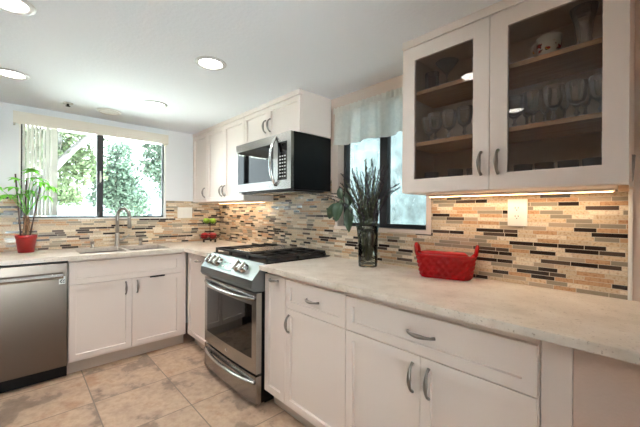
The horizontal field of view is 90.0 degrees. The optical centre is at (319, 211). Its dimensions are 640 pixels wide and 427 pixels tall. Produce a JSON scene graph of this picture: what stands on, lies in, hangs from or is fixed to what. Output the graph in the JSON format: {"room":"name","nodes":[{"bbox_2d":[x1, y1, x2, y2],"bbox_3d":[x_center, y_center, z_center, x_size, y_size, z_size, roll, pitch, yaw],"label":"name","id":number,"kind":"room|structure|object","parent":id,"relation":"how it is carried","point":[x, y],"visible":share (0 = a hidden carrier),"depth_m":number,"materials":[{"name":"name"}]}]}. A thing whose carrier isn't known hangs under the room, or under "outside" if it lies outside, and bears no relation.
{"room":"kitchen","nodes":[
{"label":"kitchen","id":0,"kind":"room"},
{"bbox_2d":[0,102,192,322],"bbox_3d":[-2.834,0.174,2.442,4.600,2.127,0.150,0,0,-43],"label":"wall","id":1,"kind":"structure","parent":0,"point":[179,149],"depth_m":3.20,"materials":[{"name":"white paint"}]},
{"bbox_2d":[13,110,167,145],"bbox_3d":[-2.057,-0.761,2.995,1.180,0.098,0.103,0,0,-43],"label":"window valance","id":2,"kind":"object","parent":1,"relation":"attached to","point":[19,117],"visible":1,"depth_m":2.88,"materials":[{"name":"beige fabric"}]},
{"bbox_2d":[18,124,165,218],"bbox_3d":[-2.106,-0.357,3.076,1.153,0.842,0.091,0,0,-43],"label":"window","id":3,"kind":"structure","parent":1,"relation":"in","point":[99,138],"depth_m":3.07,"materials":[{"name":"brown metal"}]},
{"bbox_2d":[22,124,57,215],"bbox_3d":[-2.064,-0.381,3.000,1.120,0.826,0.048,0,0,-43],"label":"vertical blind","id":4,"kind":"object","parent":3,"relation":"attached to","point":[33,161],"visible":0.61,"depth_m":2.71,"materials":[{"name":"white plastic"}]},
{"bbox_2d":[0,196,218,251],"bbox_3d":[-1.981,0.102,3.135,2.090,0.452,0.008,0,0,-43],"label":"backsplash","id":5,"kind":"structure","parent":1,"relation":"attached to","point":[51,233],"depth_m":3.08,"materials":[{"name":"tile"}]},
{"bbox_2d":[177,207,191,217],"bbox_3d":[-1.507,0.007,3.570,0.160,0.120,0.009,0,0,-43],"label":"switch plate","id":6,"kind":"object","parent":5,"relation":"attached to","point":[183,212],"visible":1,"depth_m":3.56,"materials":[{"name":"white plastic"}]},
{"bbox_2d":[34,126,160,144],"bbox_3d":[-2.351,-0.945,3.578,2.350,0.070,0.850,0,0,-43],"label":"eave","id":7,"kind":"object","parent":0,"point":[34,126],"depth_m":3.91,"materials":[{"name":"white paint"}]},
{"bbox_2d":[0,322,305,426],"bbox_3d":[-0.972,1.299,0.459,4.600,0.100,5.600,0,0,-43],"label":"floor","id":8,"kind":"structure","parent":0,"point":[171,386],"depth_m":2.12,"materials":[{"name":"tile"}]},
{"bbox_2d":[0,261,67,392],"bbox_3d":[-2.294,0.799,2.384,0.606,0.882,0.656,0,0,-43],"label":"dishwasher","id":9,"kind":"object","parent":8,"relation":"on","point":[34,296],"visible":0.99,"depth_m":2.25,"materials":[{"name":"silver metal"}]},
{"bbox_2d":[67,247,185,373],"bbox_3d":[-1.760,0.802,2.902,0.875,0.883,0.634,0,0,-43],"label":"base cabinet","id":10,"kind":"object","parent":8,"relation":"on","point":[116,311],"visible":0.93,"depth_m":2.65,"materials":[{"name":"beige paint"}]},
{"bbox_2d":[0,240,251,265],"bbox_3d":[-1.593,0.346,2.729,2.100,0.030,1.134,0,0,-43],"label":"countertop","id":11,"kind":"structure","parent":10,"relation":"on","point":[201,248],"depth_m":2.71,"materials":[{"name":"stone"}]},
{"bbox_2d":[0,168,62,252],"bbox_3d":[-2.376,-0.013,2.558,0.508,0.678,0.193,0,0,-33],"label":"potted plant","id":12,"kind":"object","parent":11,"relation":"on","point":[25,243],"visible":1,"depth_m":2.57,"materials":[{"name":"green plant"}]},
{"bbox_2d":[80,248,158,253],"bbox_3d":[-1.767,0.455,2.879,0.687,0.189,0.392,0,0,-43],"label":"sink","id":13,"kind":"object","parent":11,"relation":"in","point":[143,248],"visible":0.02,"depth_m":2.99,"materials":[{"name":"silver metal"}]},
{"bbox_2d":[114,207,131,246],"bbox_3d":[-1.887,0.141,3.081,0.166,0.375,0.086,0,0,-3],"label":"faucet","id":14,"kind":"object","parent":11,"relation":"on","point":[129,225],"visible":0.98,"depth_m":3.05,"materials":[{"name":"grey metal"}]},
{"bbox_2d":[199,220,220,241],"bbox_3d":[-1.224,0.214,3.560,0.236,0.238,0.236,0,0,-43],"label":"fruit stand","id":15,"kind":"object","parent":11,"relation":"on","point":[202,220],"visible":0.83,"depth_m":3.50,"materials":[{"name":"black metal"}]},
{"bbox_2d":[199,234,220,239],"bbox_3d":[-1.225,0.278,3.560,0.236,0.055,0.236,0,0,-43],"label":"basket","id":16,"kind":"object","parent":15,"relation":"on","point":[199,234],"depth_m":3.49,"materials":[{"name":"metal"}]},
{"bbox_2d":[188,253,206,348],"bbox_3d":[-0.863,0.808,3.002,0.634,0.883,0.518,0,0,-43],"label":"base cabinet","id":17,"kind":"object","parent":8,"relation":"on","point":[196,284],"visible":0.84,"depth_m":2.87,"materials":[{"name":"beige paint"}]},
{"bbox_2d":[201,243,329,405],"bbox_3d":[-0.448,0.769,2.501,0.718,0.966,0.764,0,0,-43],"label":"range","id":18,"kind":"object","parent":8,"relation":"on","point":[234,348],"visible":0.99,"depth_m":2.21,"materials":[{"name":"silver metal"}]},
{"bbox_2d":[214,251,329,264],"bbox_3d":[-0.399,0.349,2.546,0.588,0.036,0.764,0,0,-43],"label":"cooktop","id":19,"kind":"object","parent":18,"relation":"in","point":[250,259],"depth_m":2.30,"materials":[{"name":"black metal"}]},
{"bbox_2d":[264,272,294,417],"bbox_3d":[-0.077,0.813,2.168,0.634,0.883,0.218,0,0,-43],"label":"base cabinet","id":20,"kind":"object","parent":8,"relation":"on","point":[275,285],"visible":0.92,"depth_m":1.99,"materials":[{"name":"beige paint"}]},
{"bbox_2d":[284,277,348,426],"bbox_3d":[0.162,0.814,1.914,0.634,0.883,0.480,0,0,-43],"label":"base cabinet","id":21,"kind":"object","parent":8,"relation":"on","point":[315,320],"visible":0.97,"depth_m":1.71,"materials":[{"name":"beige paint"}]},
{"bbox_2d":[345,293,540,426],"bbox_3d":[0.598,0.817,1.452,0.634,0.883,0.788,0,0,-43],"label":"base cabinet","id":22,"kind":"object","parent":8,"relation":"on","point":[406,366],"visible":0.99,"depth_m":1.22,"materials":[{"name":"beige paint"}]},
{"bbox_2d":[259,256,639,364],"bbox_3d":[0.781,0.361,1.263,0.654,0.030,2.715,0,0,-43],"label":"countertop","id":23,"kind":"structure","parent":22,"relation":"on","point":[600,325],"depth_m":1.22,"materials":[{"name":"stone"}]},
{"bbox_2d":[357,225,378,267],"bbox_3d":[0.304,0.214,2.029,0.140,0.256,0.140,0,0,-43],"label":"vase","id":24,"kind":"object","parent":23,"relation":"on","point":[362,262],"visible":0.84,"depth_m":1.99,"materials":[{"name":"clear glass"}]},
{"bbox_2d":[309,193,365,248],"bbox_3d":[0.112,0.101,2.037,0.375,0.433,0.046,2,1,5],"label":"stem","id":25,"kind":"object","parent":24,"relation":"in","point":[341,203],"visible":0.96,"depth_m":2.03,"materials":[{"name":"plant"}]},
{"bbox_2d":[327,187,358,243],"bbox_3d":[0.144,0.078,2.078,0.255,0.487,0.065,0,0,36],"label":"leafy branch","id":26,"kind":"object","parent":24,"relation":"in","point":[335,210],"visible":0.91,"depth_m":2.07,"materials":[{"name":"green plant"}]},
{"bbox_2d":[340,183,363,254],"bbox_3d":[0.203,0.073,1.982,0.190,0.500,0.036,0,0,-34],"label":"stem","id":27,"kind":"object","parent":24,"relation":"in","point":[353,203],"visible":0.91,"depth_m":1.99,"materials":[{"name":"plant"}]},
{"bbox_2d":[339,186,367,260],"bbox_3d":[0.208,0.087,1.928,0.252,0.471,0.035,0,0,-34],"label":"stem","id":28,"kind":"object","parent":24,"relation":"in","point":[359,207],"visible":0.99,"depth_m":1.95,"materials":[{"name":"plant"}]},
{"bbox_2d":[345,181,363,252],"bbox_3d":[0.221,0.069,1.959,0.180,0.509,0.037,0,0,-44],"label":"stem","id":29,"kind":"object","parent":24,"relation":"in","point":[345,181],"visible":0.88,"depth_m":1.97,"materials":[{"name":"plant"}]},
{"bbox_2d":[343,179,367,256],"bbox_3d":[0.220,0.062,1.962,0.194,0.519,0.039,2,0,-26],"label":"stem","id":30,"kind":"object","parent":24,"relation":"in","point":[343,179],"visible":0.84,"depth_m":1.97,"materials":[{"name":"plant"}]},
{"bbox_2d":[352,168,364,257],"bbox_3d":[0.247,0.022,2.028,0.092,0.602,0.045,0,0,16],"label":"stem","id":31,"kind":"object","parent":24,"relation":"in","point":[352,168],"visible":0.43,"depth_m":2.02,"materials":[{"name":"plant"}]},
{"bbox_2d":[356,167,361,236],"bbox_3d":[0.246,0.024,2.005,0.078,0.600,0.039,0,0,-33],"label":"stem","id":32,"kind":"object","parent":24,"relation":"in","point":[356,167],"visible":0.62,"depth_m":2.00,"materials":[{"name":"plant"}]},
{"bbox_2d":[355,178,365,244],"bbox_3d":[0.248,0.060,1.975,0.047,0.526,0.151,0,0,39],"label":"stem","id":33,"kind":"object","parent":24,"relation":"in","point":[355,178],"visible":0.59,"depth_m":1.98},
{"bbox_2d":[353,177,369,260],"bbox_3d":[0.248,0.060,1.923,0.041,0.526,0.213,0,0,31],"label":"stem","id":34,"kind":"object","parent":24,"relation":"in","point":[364,210],"visible":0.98,"depth_m":1.95,"materials":[{"name":"plant"}]},
{"bbox_2d":[360,172,364,218],"bbox_3d":[0.278,0.032,2.047,0.052,0.584,0.036,0,0,10],"label":"stem","id":35,"kind":"object","parent":24,"relation":"in","point":[360,172],"visible":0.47,"depth_m":2.04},
{"bbox_2d":[364,162,366,259],"bbox_3d":[0.287,0.005,2.017,0.041,0.637,0.056,0,0,33],"label":"stem","id":36,"kind":"object","parent":24,"relation":"in","point":[365,162],"visible":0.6,"depth_m":2.01,"materials":[{"name":"plant"}]},
{"bbox_2d":[361,187,370,260],"bbox_3d":[0.279,0.089,1.924,0.034,0.469,0.185,0,0,20],"label":"stem","id":37,"kind":"object","parent":24,"relation":"in","point":[367,213],"visible":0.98,"depth_m":1.95,"materials":[{"name":"plant"}]},
{"bbox_2d":[364,159,367,240],"bbox_3d":[0.302,-0.010,2.042,0.044,0.667,0.057,0,0,1],"label":"stem","id":38,"kind":"object","parent":24,"relation":"in","point":[365,159],"visible":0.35,"depth_m":2.04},
{"bbox_2d":[365,174,369,260],"bbox_3d":[0.291,0.049,1.951,0.049,0.551,0.142,0,0,8],"label":"stem","id":39,"kind":"object","parent":24,"relation":"in","point":[367,174],"visible":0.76,"depth_m":1.95,"materials":[{"name":"plant"}]},
{"bbox_2d":[361,171,373,221],"bbox_3d":[0.292,0.038,1.968,0.132,0.571,0.048,0,0,-44],"label":"stem","id":40,"kind":"object","parent":24,"relation":"in","point":[361,171],"visible":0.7,"depth_m":1.96,"materials":[{"name":"plant"}]},
{"bbox_2d":[364,197,371,236],"bbox_3d":[0.294,0.116,1.968,0.029,0.415,0.146,0,0,-18],"label":"stem","id":41,"kind":"object","parent":24,"relation":"in","point":[371,197],"visible":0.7,"depth_m":1.97,"materials":[{"name":"plant"}]},
{"bbox_2d":[368,168,370,256],"bbox_3d":[0.324,0.020,2.040,0.047,0.608,0.038,0,0,41],"label":"stem","id":42,"kind":"object","parent":24,"relation":"in","point":[369,168],"visible":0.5,"depth_m":2.05,"materials":[{"name":"plant"}]},
{"bbox_2d":[368,158,372,219],"bbox_3d":[0.325,-0.015,2.057,0.044,0.678,0.070,-1,-2,39],"label":"stem","id":43,"kind":"object","parent":24,"relation":"in","point":[372,158],"visible":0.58,"depth_m":2.07,"materials":[{"name":"plant"}]},
{"bbox_2d":[368,176,375,240],"bbox_3d":[0.317,0.060,1.931,0.040,0.530,0.198,0,0,-2],"label":"stem","id":44,"kind":"object","parent":24,"relation":"in","point":[372,191],"visible":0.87,"depth_m":1.93,"materials":[{"name":"plant"}]},
{"bbox_2d":[371,163,375,254],"bbox_3d":[0.322,0.014,1.982,0.044,0.620,0.087,0,0,29],"label":"stem","id":45,"kind":"object","parent":24,"relation":"in","point":[372,163],"visible":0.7,"depth_m":1.97,"materials":[{"name":"plant"}]},
{"bbox_2d":[367,190,380,258],"bbox_3d":[0.329,0.098,1.928,0.033,0.452,0.180,0,0,-21],"label":"stem","id":46,"kind":"object","parent":24,"relation":"in","point":[380,190],"visible":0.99,"depth_m":1.95,"materials":[{"name":"plant"}]},
{"bbox_2d":[370,185,378,244],"bbox_3d":[0.332,0.084,1.931,0.034,0.481,0.187,0,0,-10],"label":"stem","id":47,"kind":"object","parent":24,"relation":"in","point":[378,185],"visible":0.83,"depth_m":1.94,"materials":[{"name":"plant"}]},
{"bbox_2d":[370,165,380,252],"bbox_3d":[0.343,0.014,2.030,0.044,0.621,0.085,0,0,-39],"label":"stem","id":48,"kind":"object","parent":24,"relation":"in","point":[380,165],"visible":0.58,"depth_m":2.03,"materials":[{"name":"plant"}]},
{"bbox_2d":[370,176,387,257],"bbox_3d":[0.361,0.053,1.959,0.047,0.543,0.126,0,0,-39],"label":"stem","id":49,"kind":"object","parent":24,"relation":"in","point":[387,176],"visible":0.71,"depth_m":1.98,"materials":[{"name":"plant"}]},
{"bbox_2d":[373,165,384,202],"bbox_3d":[0.352,0.014,2.009,0.098,0.621,0.046,0,0,23],"label":"stem","id":50,"kind":"object","parent":24,"relation":"in","point":[383,165],"visible":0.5,"depth_m":2.01,"materials":[{"name":"plant"}]},
{"bbox_2d":[374,194,385,241],"bbox_3d":[0.364,0.106,1.971,0.032,0.436,0.151,0,0,-22],"label":"stem","id":51,"kind":"object","parent":24,"relation":"in","point":[385,194],"visible":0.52,"depth_m":1.99,"materials":[{"name":"plant"}]},
{"bbox_2d":[373,165,387,246],"bbox_3d":[0.376,0.015,1.996,0.098,0.619,0.044,0,0,12],"label":"stem","id":52,"kind":"object","parent":24,"relation":"in","point":[387,165],"visible":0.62,"depth_m":2.00,"materials":[{"name":"plant"}]},
{"bbox_2d":[370,183,399,237],"bbox_3d":[0.362,0.088,1.828,0.048,0.473,0.388,0,0,-14],"label":"stem","id":53,"kind":"object","parent":24,"relation":"in","point":[380,200],"visible":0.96,"depth_m":1.88,"materials":[{"name":"plant"}]},
{"bbox_2d":[370,187,399,259],"bbox_3d":[0.380,0.090,1.911,0.035,0.469,0.247,0,0,-28],"label":"stem","id":54,"kind":"object","parent":24,"relation":"in","point":[398,187],"visible":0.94,"depth_m":1.94,"materials":[{"name":"plant"}]},
{"bbox_2d":[414,242,479,280],"bbox_3d":[0.667,0.256,1.698,0.323,0.178,0.180,0,0,30],"label":"basket","id":55,"kind":"object","parent":23,"relation":"on","point":[459,266],"visible":1,"depth_m":1.64,"materials":[{"name":"red wicker"}]},
{"bbox_2d":[541,340,639,426],"bbox_3d":[1.300,0.822,0.745,0.582,0.883,1.198,0,0,-43],"label":"end panel","id":56,"kind":"object","parent":8,"relation":"on","point":[579,388],"visible":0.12,"depth_m":0.91,"materials":[{"name":"beige paint"}]},
{"bbox_2d":[0,0,501,134],"bbox_3d":[-0.958,-0.938,0.459,4.600,0.120,5.600,0,0,-43],"label":"ceiling","id":57,"kind":"structure","parent":0,"point":[120,55],"depth_m":1.73,"materials":[{"name":"white"}]},
{"bbox_2d":[0,68,30,79],"bbox_3d":[-1.972,-0.881,2.046,0.180,0.007,0.180,0,0,-43],"label":"recessed light","id":58,"kind":"object","parent":57,"relation":"in","point":[9,73],"visible":1,"depth_m":2.05,"materials":[{"name":"white"}]},
{"bbox_2d":[0,0,36,15],"bbox_3d":[-1.307,-0.877,1.340,0.180,0.007,0.180,0,0,-43],"label":"recessed light","id":59,"kind":"object","parent":57,"relation":"in","point":[20,7],"visible":1,"depth_m":1.37,"materials":[{"name":"white"}]},
{"bbox_2d":[62,102,72,106],"bbox_3d":[-2.047,-0.871,2.598,0.072,0.028,0.072,0,0,-43],"label":"sprinkler","id":60,"kind":"object","parent":57,"relation":"attached to","point":[66,103],"visible":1,"depth_m":2.59,"materials":[{"name":"grey metal"}]},
{"bbox_2d":[96,108,121,114],"bbox_3d":[-1.847,-0.876,2.802,0.184,0.014,0.184,0,0,-43],"label":"ceiling speaker","id":61,"kind":"object","parent":57,"relation":"attached to","point":[108,111],"visible":1,"depth_m":2.77,"materials":[{"name":"white paint"}]},
{"bbox_2d":[143,100,167,107],"bbox_3d":[-1.343,-0.877,2.611,0.180,0.007,0.180,0,0,-43],"label":"recessed light","id":62,"kind":"object","parent":57,"relation":"in","point":[156,104],"visible":1,"depth_m":2.60,"materials":[{"name":"white"}]},
{"bbox_2d":[194,56,226,69],"bbox_3d":[-0.644,-0.873,1.882,0.180,0.007,0.180,0,0,-43],"label":"recessed light","id":63,"kind":"object","parent":57,"relation":"in","point":[206,62],"visible":1,"depth_m":1.87,"materials":[{"name":"white"}]},
{"bbox_2d":[331,0,639,301],"bbox_3d":[0.706,0.196,1.931,0.150,2.127,5.450,0,0,-43],"label":"wall","id":64,"kind":"structure","parent":0,"point":[337,151],"depth_m":1.26,"materials":[{"name":"beige paint"}]},
{"bbox_2d":[193,129,224,202],"bbox_3d":[-1.220,-0.492,3.598,0.351,0.774,0.373,0,0,-43],"label":"upper cabinet","id":65,"kind":"object","parent":64,"relation":"attached to","point":[200,138],"visible":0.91,"depth_m":3.52,"materials":[{"name":"beige paint"}]},
{"bbox_2d":[207,113,272,202],"bbox_3d":[-0.831,-0.490,3.185,0.351,0.774,0.759,0,0,-43],"label":"upper cabinet","id":66,"kind":"object","parent":64,"relation":"attached to","point":[223,138],"visible":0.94,"depth_m":3.07,"materials":[{"name":"beige paint"}]},
{"bbox_2d":[218,201,265,203],"bbox_3d":[-0.836,-0.096,3.328,0.040,0.012,0.900,0,0,-43],"label":"light","id":67,"kind":"object","parent":66,"relation":"attached to","point":[256,201],"visible":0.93,"depth_m":3.25,"materials":[{"name":"white plastic"}]},
{"bbox_2d":[244,88,330,143],"bbox_3d":[-0.304,-0.721,2.627,0.351,0.305,0.767,0,0,-43],"label":"upper cabinet","id":68,"kind":"object","parent":64,"relation":"attached to","point":[300,110],"visible":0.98,"depth_m":2.41,"materials":[{"name":"beige paint"}]},
{"bbox_2d":[236,130,330,195],"bbox_3d":[-0.342,-0.356,2.595,0.449,0.420,0.764,0,0,-43],"label":"microwave","id":69,"kind":"object","parent":68,"relation":"attached to","point":[290,162],"visible":0.99,"depth_m":2.38,"materials":[{"name":"silver metal"}]},
{"bbox_2d":[333,87,402,145],"bbox_3d":[0.364,-0.623,2.125,0.087,0.289,0.765,0,0,-43],"label":"curtain","id":70,"kind":"object","parent":64,"relation":"attached to","point":[377,116],"visible":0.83,"depth_m":2.12,"materials":[{"name":"white fabric"}]},
{"bbox_2d":[334,131,431,233],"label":"window","id":71,"kind":"structure","parent":64,"relation":"in","point":[385,142],"depth_m":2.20,"materials":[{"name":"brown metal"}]},
{"bbox_2d":[219,180,632,300],"bbox_3d":[0.004,0.048,2.557,0.014,0.586,3.574,0,0,-43],"label":"backsplash","id":72,"kind":"structure","parent":64,"relation":"attached to","point":[572,242],"depth_m":1.60,"materials":[{"name":"tile"}]},
{"bbox_2d":[508,199,527,225],"bbox_3d":[0.952,0.003,1.542,0.008,0.130,0.084,0,0,-43],"label":"outlet","id":73,"kind":"object","parent":72,"relation":"attached to","point":[517,208],"visible":1,"depth_m":1.54,"materials":[{"name":"white plastic"}]},
{"bbox_2d":[513,213,520,219],"bbox_3d":[0.948,0.023,1.542,0.002,0.033,0.033,0,0,-43],"label":"receptacle","id":74,"kind":"object","parent":73,"relation":"attached to","point":[516,216],"depth_m":1.54,"materials":[{"name":"white plastic"}]},
{"bbox_2d":[513,205,520,211],"bbox_3d":[0.949,-0.017,1.542,0.002,0.033,0.033,0,0,-43],"label":"receptacle","id":75,"kind":"object","parent":73,"relation":"attached to","point":[516,208],"depth_m":1.54,"materials":[{"name":"white plastic"}]},
{"bbox_2d":[402,0,634,195],"bbox_3d":[0.816,-0.468,1.439,0.349,0.796,0.846,0,0,-43],"label":"upper cabinet","id":76,"kind":"object","parent":64,"relation":"attached to","point":[492,44],"visible":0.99,"depth_m":1.35,"materials":[{"name":"beige paint"}]},
{"bbox_2d":[422,116,435,140],"bbox_3d":[0.583,-0.426,1.708,0.072,0.148,0.072,0,0,-43],"label":"goblet","id":77,"kind":"object","parent":76,"relation":"on","point":[434,118],"visible":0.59,"depth_m":1.70,"materials":[{"name":"clear glass"}]},
{"bbox_2d":[425,71,438,88],"bbox_3d":[0.602,-0.678,1.718,0.072,0.130,0.072,0,0,-43],"label":"glass","id":78,"kind":"object","parent":76,"relation":"on","point":[437,72],"visible":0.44,"depth_m":1.70,"materials":[{"name":"clear glass"}]},
{"bbox_2d":[425,172,438,177],"bbox_3d":[0.595,-0.162,1.708,0.072,0.095,0.072,0,0,-43],"label":"tumbler","id":79,"kind":"object","parent":76,"relation":"in","point":[427,174],"visible":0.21,"depth_m":1.68,"materials":[{"name":"clear glass"}]},
{"bbox_2d":[428,112,441,139],"bbox_3d":[0.590,-0.426,1.635,0.072,0.148,0.072,0,0,-43],"label":"goblet","id":80,"kind":"object","parent":76,"relation":"on","point":[438,128],"visible":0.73,"depth_m":1.63,"materials":[{"name":"clear glass"}]},
{"bbox_2d":[435,57,458,82],"bbox_3d":[0.642,-0.686,1.618,0.110,0.146,0.110,0,0,-43],"label":"martini glass","id":81,"kind":"object","parent":76,"relation":"on","point":[446,64],"visible":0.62,"depth_m":1.59,"materials":[{"name":"clear glass"}]},
{"bbox_2d":[442,109,456,137],"bbox_3d":[0.643,-0.426,1.593,0.072,0.148,0.072,0,0,-43],"label":"goblet","id":82,"kind":"object","parent":76,"relation":"on","point":[445,126],"visible":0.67,"depth_m":1.58,"materials":[{"name":"clear glass"}]},
{"bbox_2d":[447,169,462,176],"bbox_3d":[0.666,-0.162,1.575,0.072,0.095,0.072,0,0,-43],"label":"tumbler","id":83,"kind":"object","parent":76,"relation":"in","point":[451,172],"visible":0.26,"depth_m":1.55,"materials":[{"name":"clear glass"}]},
{"bbox_2d":[457,105,472,134],"bbox_3d":[0.691,-0.426,1.528,0.072,0.148,0.072,0,0,-43],"label":"goblet","id":84,"kind":"object","parent":76,"relation":"on","point":[463,124],"visible":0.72,"depth_m":1.52,"materials":[{"name":"clear glass"}]},
{"bbox_2d":[466,168,471,174],"bbox_3d":[0.742,-0.161,1.537,0.072,0.095,0.072,0,0,-43],"label":"tumbler","id":85,"kind":"object","parent":76,"relation":"in","point":[468,170],"visible":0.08,"depth_m":1.52,"materials":[{"name":"clear glass"}]},
{"bbox_2d":[416,112,601,153],"bbox_3d":[0.836,-0.341,1.459,0.258,0.018,0.805,0,0,-43],"label":"shelf","id":86,"kind":"object","parent":76,"relation":"attached to","point":[588,125],"depth_m":1.37,"materials":[{"name":"brown wood"}]},
{"bbox_2d":[416,37,602,107],"bbox_3d":[0.838,-0.602,1.459,0.258,0.018,0.805,0,0,-43],"label":"shelf","id":87,"kind":"object","parent":76,"relation":"attached to","point":[586,58],"depth_m":1.37,"materials":[{"name":"brown wood"}]},
{"bbox_2d":[509,95,523,126],"bbox_3d":[0.850,-0.425,1.396,0.072,0.148,0.072,0,0,-43],"label":"goblet","id":88,"kind":"object","parent":76,"relation":"on","point":[513,116],"visible":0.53,"depth_m":1.39,"materials":[{"name":"clear glass"}]},
{"bbox_2d":[428,189,614,197],"bbox_3d":[0.876,-0.085,1.512,0.040,0.012,0.762,0,0,-43],"label":"light","id":89,"kind":"object","parent":76,"relation":"attached to","point":[588,190],"visible":1,"depth_m":1.43,"materials":[{"name":"white plastic"}]},
{"bbox_2d":[514,164,532,170],"bbox_3d":[0.898,-0.160,1.415,0.072,0.095,0.072,0,0,-43],"label":"tumbler","id":90,"kind":"object","parent":76,"relation":"in","point":[520,167],"visible":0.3,"depth_m":1.39,"materials":[{"name":"clear glass"}]},
{"bbox_2d":[520,92,533,124],"bbox_3d":[0.929,-0.440,1.436,0.055,0.180,0.056,0,0,-43],"label":"champagne flute","id":91,"kind":"object","parent":76,"relation":"on","point":[525,115],"visible":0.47,"depth_m":1.43,"materials":[{"name":"clear glass"}]},
{"bbox_2d":[523,89,542,122],"bbox_3d":[0.888,-0.424,1.333,0.072,0.148,0.072,0,0,-43],"label":"goblet","id":92,"kind":"object","parent":76,"relation":"on","point":[540,102],"visible":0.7,"depth_m":1.33,"materials":[{"name":"clear glass"}]},
{"bbox_2d":[534,162,554,169],"bbox_3d":[0.953,-0.160,1.357,0.072,0.095,0.072,0,0,-43],"label":"tumbler","id":93,"kind":"object","parent":76,"relation":"in","point":[542,165],"visible":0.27,"depth_m":1.33,"materials":[{"name":"clear glass"}]},
{"bbox_2d":[538,88,551,121],"bbox_3d":[0.975,-0.440,1.386,0.055,0.180,0.056,0,0,-43],"label":"champagne flute","id":94,"kind":"object","parent":76,"relation":"on","point":[546,111],"visible":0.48,"depth_m":1.38,"materials":[{"name":"clear glass"}]},
{"bbox_2d":[530,32,561,56],"bbox_3d":[0.916,-0.655,1.290,0.086,0.088,0.099,0,0,-43],"label":"mug","id":95,"kind":"object","parent":76,"relation":"on","point":[550,42],"visible":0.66,"depth_m":1.25,"materials":[{"name":"ceramic"}]},
{"bbox_2d":[543,83,564,119],"bbox_3d":[0.930,-0.424,1.274,0.072,0.148,0.072,0,0,-43],"label":"goblet","id":96,"kind":"object","parent":76,"relation":"on","point":[562,86],"visible":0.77,"depth_m":1.27,"materials":[{"name":"clear glass"}]},
{"bbox_2d":[557,83,571,117],"bbox_3d":[1.022,-0.440,1.337,0.055,0.180,0.056,0,0,-43],"label":"champagne flute","id":97,"kind":"object","parent":76,"relation":"on","point":[566,107],"visible":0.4,"depth_m":1.34,"materials":[{"name":"clear glass"}]},
{"bbox_2d":[557,160,578,167],"bbox_3d":[1.008,-0.160,1.299,0.072,0.095,0.072,0,0,-43],"label":"tumbler","id":98,"kind":"object","parent":76,"relation":"in","point":[564,163],"visible":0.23,"depth_m":1.27,"materials":[{"name":"clear glass"}]},
{"bbox_2d":[565,79,588,115],"bbox_3d":[0.987,-0.424,1.228,0.072,0.148,0.072,0,0,-43],"label":"goblet","id":99,"kind":"object","parent":76,"relation":"on","point":[582,100],"visible":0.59,"depth_m":1.22,"materials":[{"name":"clear glass"}]},
{"bbox_2d":[569,1,599,44],"bbox_3d":[1.005,-0.694,1.218,0.090,0.166,0.090,0,0,-43],"label":"glass vase","id":100,"kind":"object","parent":76,"relation":"on","point":[594,4],"visible":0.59,"depth_m":1.21,"materials":[{"name":"clear glass"}]},
{"bbox_2d":[578,78,591,113],"bbox_3d":[1.069,-0.439,1.287,0.055,0.180,0.056,0,0,-43],"label":"champagne flute","id":101,"kind":"object","parent":76,"relation":"on","point":[587,103],"visible":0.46,"depth_m":1.29,"materials":[{"name":"clear glass"}]},
{"bbox_2d":[582,157,601,165],"bbox_3d":[1.062,-0.159,1.241,0.072,0.095,0.072,0,0,-43],"label":"tumbler","id":102,"kind":"object","parent":76,"relation":"in","point":[596,160],"visible":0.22,"depth_m":1.22,"materials":[{"name":"clear glass"}]},
{"bbox_2d":[589,73,601,111],"bbox_3d":[1.029,-0.423,1.169,0.072,0.148,0.072,0,0,-43],"label":"goblet","id":103,"kind":"object","parent":76,"relation":"on","point":[593,94],"visible":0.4,"depth_m":1.17,"materials":[{"name":"clear glass"}]},
{"bbox_2d":[600,76,601,95],"bbox_3d":[1.115,-0.439,1.238,0.055,0.180,0.056,0,0,-43],"label":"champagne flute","id":104,"kind":"object","parent":76,"relation":"on","point":[600,76],"visible":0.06,"depth_m":1.25,"materials":[{"name":"clear glass"}]},
{"bbox_2d":[632,154,635,180],"bbox_3d":[1.117,-0.159,1.183,0.072,0.095,0.072,0,0,-43],"label":"tumbler","id":105,"kind":"object","parent":76,"relation":"in","point":[633,156],"visible":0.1,"depth_m":1.16,"materials":[{"name":"clear glass"}]},
{"label":"outside","id":106,"kind":"structure","parent":0,"visible":0},
{"bbox_3d":[-25.493,1.419,22.325,70.000,0.050,59.840,0,0,-43],"label":"lawn","id":107,"kind":"structure","parent":106,"visible":0},
{"bbox_2d":[22,128,109,216],"bbox_3d":[-6.757,-1.035,9.082,3.984,5.104,2.089,0,0,-43],"label":"shade tree","id":108,"kind":"object","parent":107,"relation":"on","point":[79,166],"visible":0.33,"depth_m":8.91,"materials":[{"name":"green plant"}]},
{"bbox_2d":[57,184,86,206],"bbox_3d":[-9.761,0.172,12.298,1.409,2.643,1.161,0,0,-43],"label":"bush","id":109,"kind":"object","parent":107,"relation":"on","point":[72,197],"visible":0.59,"depth_m":12.22,"materials":[{"name":"green plant"}]},
{"bbox_2d":[22,185,123,216],"bbox_3d":[-13.749,0.093,15.412,6.800,2.750,6.000,0,0,-43],"label":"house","id":110,"kind":"structure","parent":107,"relation":"on","point":[86,209],"depth_m":14.66,"materials":[{"name":"white"}]},
{"bbox_2d":[85,139,153,215],"bbox_3d":[-7.322,-0.591,11.858,2.112,4.200,1.890,0,0,-3],"label":"tree","id":111,"kind":"object","parent":107,"relation":"on","point":[126,195],"visible":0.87,"depth_m":11.54,"materials":[{"name":"green plant"}]},
{"bbox_2d":[124,183,160,215],"bbox_3d":[-8.713,-0.400,22.902,8.800,3.800,8.000,0,0,-43],"label":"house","id":112,"kind":"structure","parent":107,"relation":"on","point":[156,208],"depth_m":18.82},
{"bbox_2d":[138,142,160,198],"bbox_3d":[-5.841,-0.963,11.831,2.001,4.962,1.300,0,0,-43],"label":"tree","id":113,"kind":"object","parent":107,"relation":"on","point":[153,167],"visible":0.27,"depth_m":11.51,"materials":[{"name":"green plant"}]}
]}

